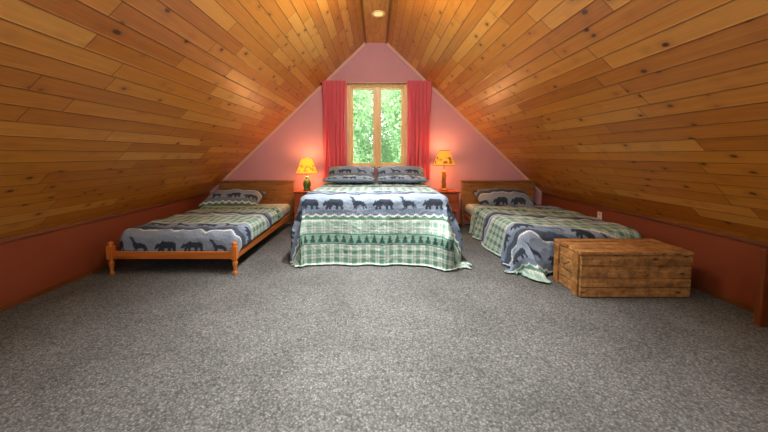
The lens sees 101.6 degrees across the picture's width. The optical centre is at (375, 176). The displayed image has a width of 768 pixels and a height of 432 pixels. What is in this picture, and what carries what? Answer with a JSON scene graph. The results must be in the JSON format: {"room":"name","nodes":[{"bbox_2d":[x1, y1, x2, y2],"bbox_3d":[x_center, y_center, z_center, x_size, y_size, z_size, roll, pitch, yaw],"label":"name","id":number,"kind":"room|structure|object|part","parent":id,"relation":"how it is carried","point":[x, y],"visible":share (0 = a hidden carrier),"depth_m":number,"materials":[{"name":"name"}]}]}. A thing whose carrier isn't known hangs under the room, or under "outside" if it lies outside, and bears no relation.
{"room":"attic bedroom","nodes":[
{"label":"attic bedroom","id":0,"kind":"room"},
{"bbox_2d":[0,193,209,305],"bbox_3d":[-2.980,0.794,2.010,0.100,0.575,7.100,0,4,0],"label":"wall","id":1,"kind":"structure","parent":0,"point":[28,265],"depth_m":2.92,"materials":[{"name":"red paint"}]},
{"bbox_2d":[0,259,126,311],"bbox_3d":[-2.923,1.056,2.029,0.014,0.050,7.100,0,4,0],"label":"baseboard","id":2,"kind":"structure","parent":1,"relation":"attached to","point":[38,293],"depth_m":2.82,"materials":[{"name":"brown wood"}]},
{"bbox_2d":[0,192,210,243],"bbox_3d":[-2.921,0.530,1.982,0.018,0.035,7.080,0,4,0],"label":"trim","id":3,"kind":"structure","parent":1,"relation":"attached to","point":[29,234],"depth_m":3.14,"materials":[{"name":"brown wood"}]},
{"bbox_2d":[215,43,541,223],"bbox_3d":[0.000,-0.742,5.522,5.860,3.150,0.120,0,4,0],"label":"wall","id":4,"kind":"structure","parent":0,"point":[279,157],"depth_m":5.47,"materials":[{"name":"pink paint"}]},
{"bbox_2d":[210,42,364,192],"bbox_3d":[-1.555,-0.993,5.434,2.750,2.637,0.020,0,4,0],"label":"trim","id":5,"kind":"structure","parent":4,"relation":"attached to","point":[363,44],"depth_m":5.42,"materials":[{"name":"brown wood"}]},
{"bbox_2d":[319,83,406,84],"bbox_3d":[0.015,-1.587,5.353,1.975,0.070,0.098,0,4,0],"label":"curtain rod","id":6,"kind":"object","parent":4,"relation":"attached to","point":[320,83],"visible":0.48,"depth_m":5.31,"materials":[{"name":"brown wood"}]},
{"bbox_2d":[322,80,346,178],"bbox_3d":[-0.708,-0.792,5.341,0.426,1.683,0.069,0,4,0],"label":"curtain","id":7,"kind":"object","parent":6,"relation":"hanging from","point":[334,92],"visible":0.91,"depth_m":5.33,"materials":[{"name":"fabric"}]},
{"bbox_3d":[0.015,-1.585,5.322,1.930,0.017,0.017,0,4,0],"label":"rod","id":8,"kind":"part","parent":6,"relation":"part of","materials":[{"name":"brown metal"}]},
{"bbox_2d":[407,80,431,179],"bbox_3d":[0.733,-0.792,5.341,0.428,1.684,0.070,0,4,0],"label":"curtain","id":9,"kind":"object","parent":6,"relation":"hanging from","point":[418,92],"visible":0.88,"depth_m":5.33,"materials":[{"name":"fabric"}]},
{"bbox_2d":[361,0,366,43],"bbox_3d":[-0.173,-2.040,1.812,0.026,0.018,7.100,0,4,0],"label":"trim","id":10,"kind":"structure","parent":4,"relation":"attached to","point":[362,5],"depth_m":4.43,"materials":[{"name":"brown wood"}]},
{"bbox_2d":[363,0,388,42],"bbox_3d":[0.000,-2.055,1.811,0.352,0.011,7.100,0,4,0],"label":"trim","id":11,"kind":"structure","parent":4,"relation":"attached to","point":[375,27],"depth_m":4.50,"materials":[{"name":"brown wood"}]},
{"bbox_2d":[371,10,384,17],"bbox_3d":[0.030,-2.213,4.256,0.190,0.014,0.190,0,4,0],"label":"recessed light","id":12,"kind":"object","parent":11,"relation":"in","point":[378,13],"visible":1,"depth_m":4.24,"materials":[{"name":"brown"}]},
{"bbox_2d":[347,84,407,168],"bbox_3d":[0.020,-0.885,5.487,1.050,1.490,0.130,0,4,0],"label":"window","id":13,"kind":"structure","parent":4,"relation":"in","point":[376,88],"depth_m":5.45,"materials":[{"name":"brown wood"}]},
{"bbox_3d":[-0.225,-0.886,5.502,0.428,1.358,0.040,0,4,0],"label":"sash","id":14,"kind":"part","parent":13,"relation":"part of","materials":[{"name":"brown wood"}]},
{"bbox_3d":[0.265,-0.886,5.502,0.428,1.358,0.040,0,4,0],"label":"sash","id":15,"kind":"part","parent":13,"relation":"part of","materials":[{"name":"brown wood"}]},
{"bbox_2d":[385,0,390,43],"bbox_3d":[0.173,-2.040,1.812,0.026,0.018,7.100,0,4,0],"label":"trim","id":16,"kind":"structure","parent":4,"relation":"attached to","point":[389,5],"depth_m":4.43,"materials":[{"name":"brown wood"}]},
{"bbox_2d":[387,42,541,194],"bbox_3d":[1.555,-0.993,5.434,2.750,2.637,0.020,0,4,0],"label":"trim","id":17,"kind":"structure","parent":4,"relation":"attached to","point":[388,44],"depth_m":5.42,"materials":[{"name":"brown wood"}]},
{"bbox_2d":[0,0,767,241],"bbox_3d":[0.000,-0.768,1.901,6.100,2.793,7.340,0,4,0],"label":"ceiling","id":18,"kind":"structure","parent":0,"point":[654,108],"depth_m":2.45,"materials":[{"name":"brown wood"}]},
{"bbox_2d":[0,224,767,431],"bbox_3d":[0.000,1.141,2.034,6.160,0.120,7.400,0,4,0],"label":"floor","id":19,"kind":"structure","parent":0,"point":[150,345],"depth_m":1.96,"materials":[{"name":"carpet"}]},
{"bbox_2d":[106,180,294,274],"bbox_3d":[-2.070,0.527,4.329,1.318,0.785,2.367,0,4,0],"label":"twin bed","id":20,"kind":"object","parent":19,"relation":"on","point":[279,192],"visible":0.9,"depth_m":4.01,"materials":[{"name":"brown wood"}]},
{"bbox_3d":[-2.700,0.827,3.192,0.058,0.345,0.058,0,4,0],"label":"leg","id":21,"kind":"part","parent":20,"relation":"part of","materials":[{"name":"brown wood"}]},
{"bbox_3d":[-2.070,0.797,3.191,1.204,0.075,0.024,0,4,0],"label":"foot rail","id":22,"kind":"part","parent":20,"relation":"part of","materials":[{"name":"brown wood"}]},
{"bbox_2d":[120,205,283,252],"bbox_3d":[-2.057,0.670,4.037,1.282,0.369,1.642,0,4,0],"label":"comforter","id":23,"kind":"object","parent":20,"relation":"on","point":[205,228],"visible":0.94,"depth_m":3.36,"materials":[{"name":"fabric"}]},
{"bbox_2d":[199,189,266,206],"bbox_3d":[-2.310,0.353,5.097,0.920,0.307,0.475,0,4,-3],"label":"pillow","id":24,"kind":"object","parent":20,"relation":"on","point":[227,197],"visible":0.8,"depth_m":4.92,"materials":[{"name":"fabric"}]},
{"bbox_3d":[-1.440,0.827,3.192,0.058,0.345,0.058,0,4,0],"label":"leg","id":25,"kind":"part","parent":20,"relation":"part of","materials":[{"name":"brown wood"}]},
{"bbox_3d":[-2.070,0.448,5.462,1.300,0.785,0.095,0,4,0],"label":"headboard","id":26,"kind":"part","parent":20,"relation":"part of","materials":[{"name":"brown wood"}]},
{"bbox_3d":[-1.453,0.727,4.328,0.026,0.085,2.234,0,4,0],"label":"rail","id":27,"kind":"part","parent":20,"relation":"part of","materials":[{"name":"brown wood"}]},
{"bbox_3d":[-2.065,0.614,4.373,1.190,0.165,2.120,0,4,0],"label":"mattress","id":28,"kind":"part","parent":20,"relation":"part of","materials":[{"name":"beige fabric"}]},
{"bbox_2d":[292,189,313,217],"bbox_3d":[-1.145,0.539,5.265,0.420,0.630,0.370,0,4,0],"label":"nightstand","id":29,"kind":"object","parent":19,"relation":"on","point":[299,193],"visible":0.34,"depth_m":5.10,"materials":[{"name":"brown wood"}]},
{"bbox_3d":[-1.145,0.343,5.099,0.340,0.125,0.015,0,4,0],"label":"drawer","id":30,"kind":"part","parent":29,"relation":"part of","materials":[{"name":"brown wood"}]},
{"bbox_2d":[296,158,316,190],"bbox_3d":[-1.150,-0.043,5.210,0.350,0.540,0.350,0,4,0],"label":"table lamp","id":31,"kind":"object","parent":29,"relation":"on","point":[306,166],"visible":1,"depth_m":5.11,"materials":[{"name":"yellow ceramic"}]},
{"bbox_3d":[-1.150,-0.188,5.199,0.350,0.250,0.350,0,4,0],"label":"lamp shade","id":32,"kind":"part","parent":31,"relation":"part of","materials":[{"name":"yellow fabric"}]},
{"bbox_2d":[435,189,459,221],"bbox_3d":[1.160,0.539,5.265,0.420,0.630,0.370,0,4,0],"label":"nightstand","id":33,"kind":"object","parent":19,"relation":"on","point":[452,195],"visible":0.38,"depth_m":5.10,"materials":[{"name":"brown wood"}]},
{"bbox_2d":[433,150,454,190],"bbox_3d":[1.130,-0.108,5.205,0.370,0.670,0.370,0,4,0],"label":"table lamp","id":34,"kind":"object","parent":33,"relation":"on","point":[444,158],"visible":0.99,"depth_m":5.10,"materials":[{"name":"brown wood"}]},
{"bbox_3d":[1.130,-0.318,5.191,0.370,0.250,0.370,0,4,0],"label":"lamp shade","id":35,"kind":"part","parent":34,"relation":"part of","materials":[{"name":"yellow fabric"}]},
{"bbox_3d":[1.160,0.343,5.099,0.340,0.125,0.015,0,4,0],"label":"drawer","id":36,"kind":"part","parent":33,"relation":"part of","materials":[{"name":"brown wood"}]},
{"bbox_2d":[460,180,534,224],"bbox_3d":[2.120,0.520,4.420,1.280,0.785,2.185,0,4,0],"label":"twin bed","id":37,"kind":"object","parent":19,"relation":"on","point":[469,200],"visible":0.29,"depth_m":5.41,"materials":[{"name":"brown wood"}]},
{"bbox_3d":[1.543,0.730,4.399,0.026,0.070,2.094,0,4,0],"label":"rail","id":38,"kind":"part","parent":37,"relation":"part of","materials":[{"name":"brown wood"}]},
{"bbox_3d":[2.125,0.613,4.383,1.170,0.165,2.100,0,4,0],"label":"mattress","id":39,"kind":"part","parent":37,"relation":"part of","materials":[{"name":"beige fabric"}]},
{"bbox_2d":[472,188,535,204],"bbox_3d":[2.080,0.342,5.116,0.900,0.302,0.471,0,4,2],"label":"pillow","id":40,"kind":"object","parent":37,"relation":"on","point":[493,196],"visible":0.76,"depth_m":4.95,"materials":[{"name":"fabric"}]},
{"bbox_2d":[469,204,641,282],"bbox_3d":[2.054,0.712,3.903,1.462,0.454,1.949,0,4,0],"label":"comforter","id":41,"kind":"object","parent":37,"relation":"on","point":[523,236],"visible":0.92,"depth_m":3.42,"materials":[{"name":"fabric"}]},
{"bbox_2d":[553,239,693,296],"bbox_3d":[2.204,0.819,2.871,1.007,0.405,0.419,0,4,0],"label":"storage chest","id":42,"kind":"object","parent":19,"relation":"on","point":[586,267],"visible":1,"depth_m":2.67,"materials":[{"name":"brown wood"}]},
{"bbox_3d":[2.220,0.634,2.857,0.965,0.034,0.418,0,4,0],"label":"lid","id":43,"kind":"part","parent":42,"relation":"part of","materials":[{"name":"brown wood"}]},
{"bbox_2d":[541,193,767,306],"bbox_3d":[2.980,0.794,2.010,0.100,0.575,7.100,0,4,0],"label":"wall","id":44,"kind":"structure","parent":0,"point":[723,265],"depth_m":2.77,"materials":[{"name":"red paint"}]},
{"bbox_2d":[597,212,601,219],"bbox_3d":[2.925,0.515,4.096,0.010,0.120,0.080,0,4,0],"label":"wall outlet","id":45,"kind":"object","parent":44,"relation":"attached to","point":[599,214],"visible":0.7,"depth_m":4.09,"materials":[{"name":"white plastic"}]},
{"bbox_2d":[541,192,767,246],"bbox_3d":[2.921,0.530,1.982,0.018,0.035,7.080,0,4,0],"label":"trim","id":46,"kind":"structure","parent":44,"relation":"attached to","point":[722,234],"depth_m":3.03,"materials":[{"name":"brown wood"}]},
{"bbox_2d":[691,282,754,312],"bbox_3d":[2.923,1.056,2.029,0.014,0.050,7.100,0,4,0],"label":"baseboard","id":47,"kind":"structure","parent":44,"relation":"attached to","point":[713,293],"depth_m":2.62,"materials":[{"name":"brown wood"}]},
{"bbox_2d":[753,249,767,326],"bbox_3d":[2.825,0.787,2.220,0.210,0.560,0.040,0,4,0],"label":"trim","id":48,"kind":"structure","parent":44,"relation":"attached to","point":[761,299],"depth_m":2.21,"materials":[{"name":"brown wood"}]},
{"label":"outside","id":49,"kind":"structure","parent":0,"visible":0},
{"bbox_3d":[0.000,2.246,26.221,60.000,0.100,38.000,0,4,0],"label":"ground","id":50,"kind":"structure","parent":49,"visible":0},
{"bbox_2d":[353,90,372,162],"bbox_3d":[-1.364,-0.625,10.470,2.569,7.827,2.622,0,4,0],"label":"tree","id":51,"kind":"object","parent":50,"relation":"on","point":[358,103],"visible":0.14,"depth_m":10.11,"materials":[{"name":"green plant"}]},
{"bbox_2d":[353,90,399,162],"bbox_3d":[0.082,-1.888,15.417,5.501,9.655,5.607,0,4,0],"label":"tree","id":52,"kind":"object","parent":50,"relation":"on","point":[366,148],"visible":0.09,"depth_m":13.92,"materials":[{"name":"green plant"}]},
{"bbox_2d":[381,90,400,162],"bbox_3d":[1.417,-0.845,10.855,2.562,8.211,2.597,0,4,0],"label":"tree","id":53,"kind":"object","parent":50,"relation":"on","point":[391,114],"visible":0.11,"depth_m":10.39,"materials":[{"name":"green plant"}]},
{"bbox_3d":[-0.020,0.547,4.469,1.560,0.725,1.880,0,4,0],"label":"double bed","id":54,"kind":"object","parent":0,"visible":0},
{"bbox_2d":[289,181,471,270],"bbox_3d":[0.036,0.523,4.315,2.038,0.775,2.167,0,4,0],"label":"comforter","id":55,"kind":"object","parent":54,"relation":"on","point":[374,222],"visible":0.98,"depth_m":3.45,"materials":[{"name":"fabric"}]},
{"bbox_2d":[322,175,374,182],"bbox_3d":[-0.415,0.033,4.894,0.810,0.126,0.442,0,5,0],"label":"pillow","id":56,"kind":"object","parent":55,"relation":"on","point":[347,178],"visible":1,"depth_m":4.71,"materials":[{"name":"fabric"}]},
{"bbox_2d":[326,166,375,179],"bbox_3d":[-0.410,-0.063,5.168,0.810,0.245,0.378,0,4,0],"label":"pillow","id":57,"kind":"object","parent":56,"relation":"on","point":[337,170],"visible":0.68,"depth_m":5.09,"materials":[{"name":"fabric"}]},
{"bbox_2d":[376,175,429,182],"bbox_3d":[0.405,0.033,4.894,0.810,0.126,0.442,0,5,0],"label":"pillow","id":58,"kind":"object","parent":55,"relation":"on","point":[398,178],"visible":0.99,"depth_m":4.71,"materials":[{"name":"fabric"}]},
{"bbox_2d":[376,166,425,179],"bbox_3d":[0.410,-0.063,5.168,0.810,0.245,0.378,0,4,0],"label":"pillow","id":59,"kind":"object","parent":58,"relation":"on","point":[385,170],"visible":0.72,"depth_m":5.09,"materials":[{"name":"fabric"}]}
]}

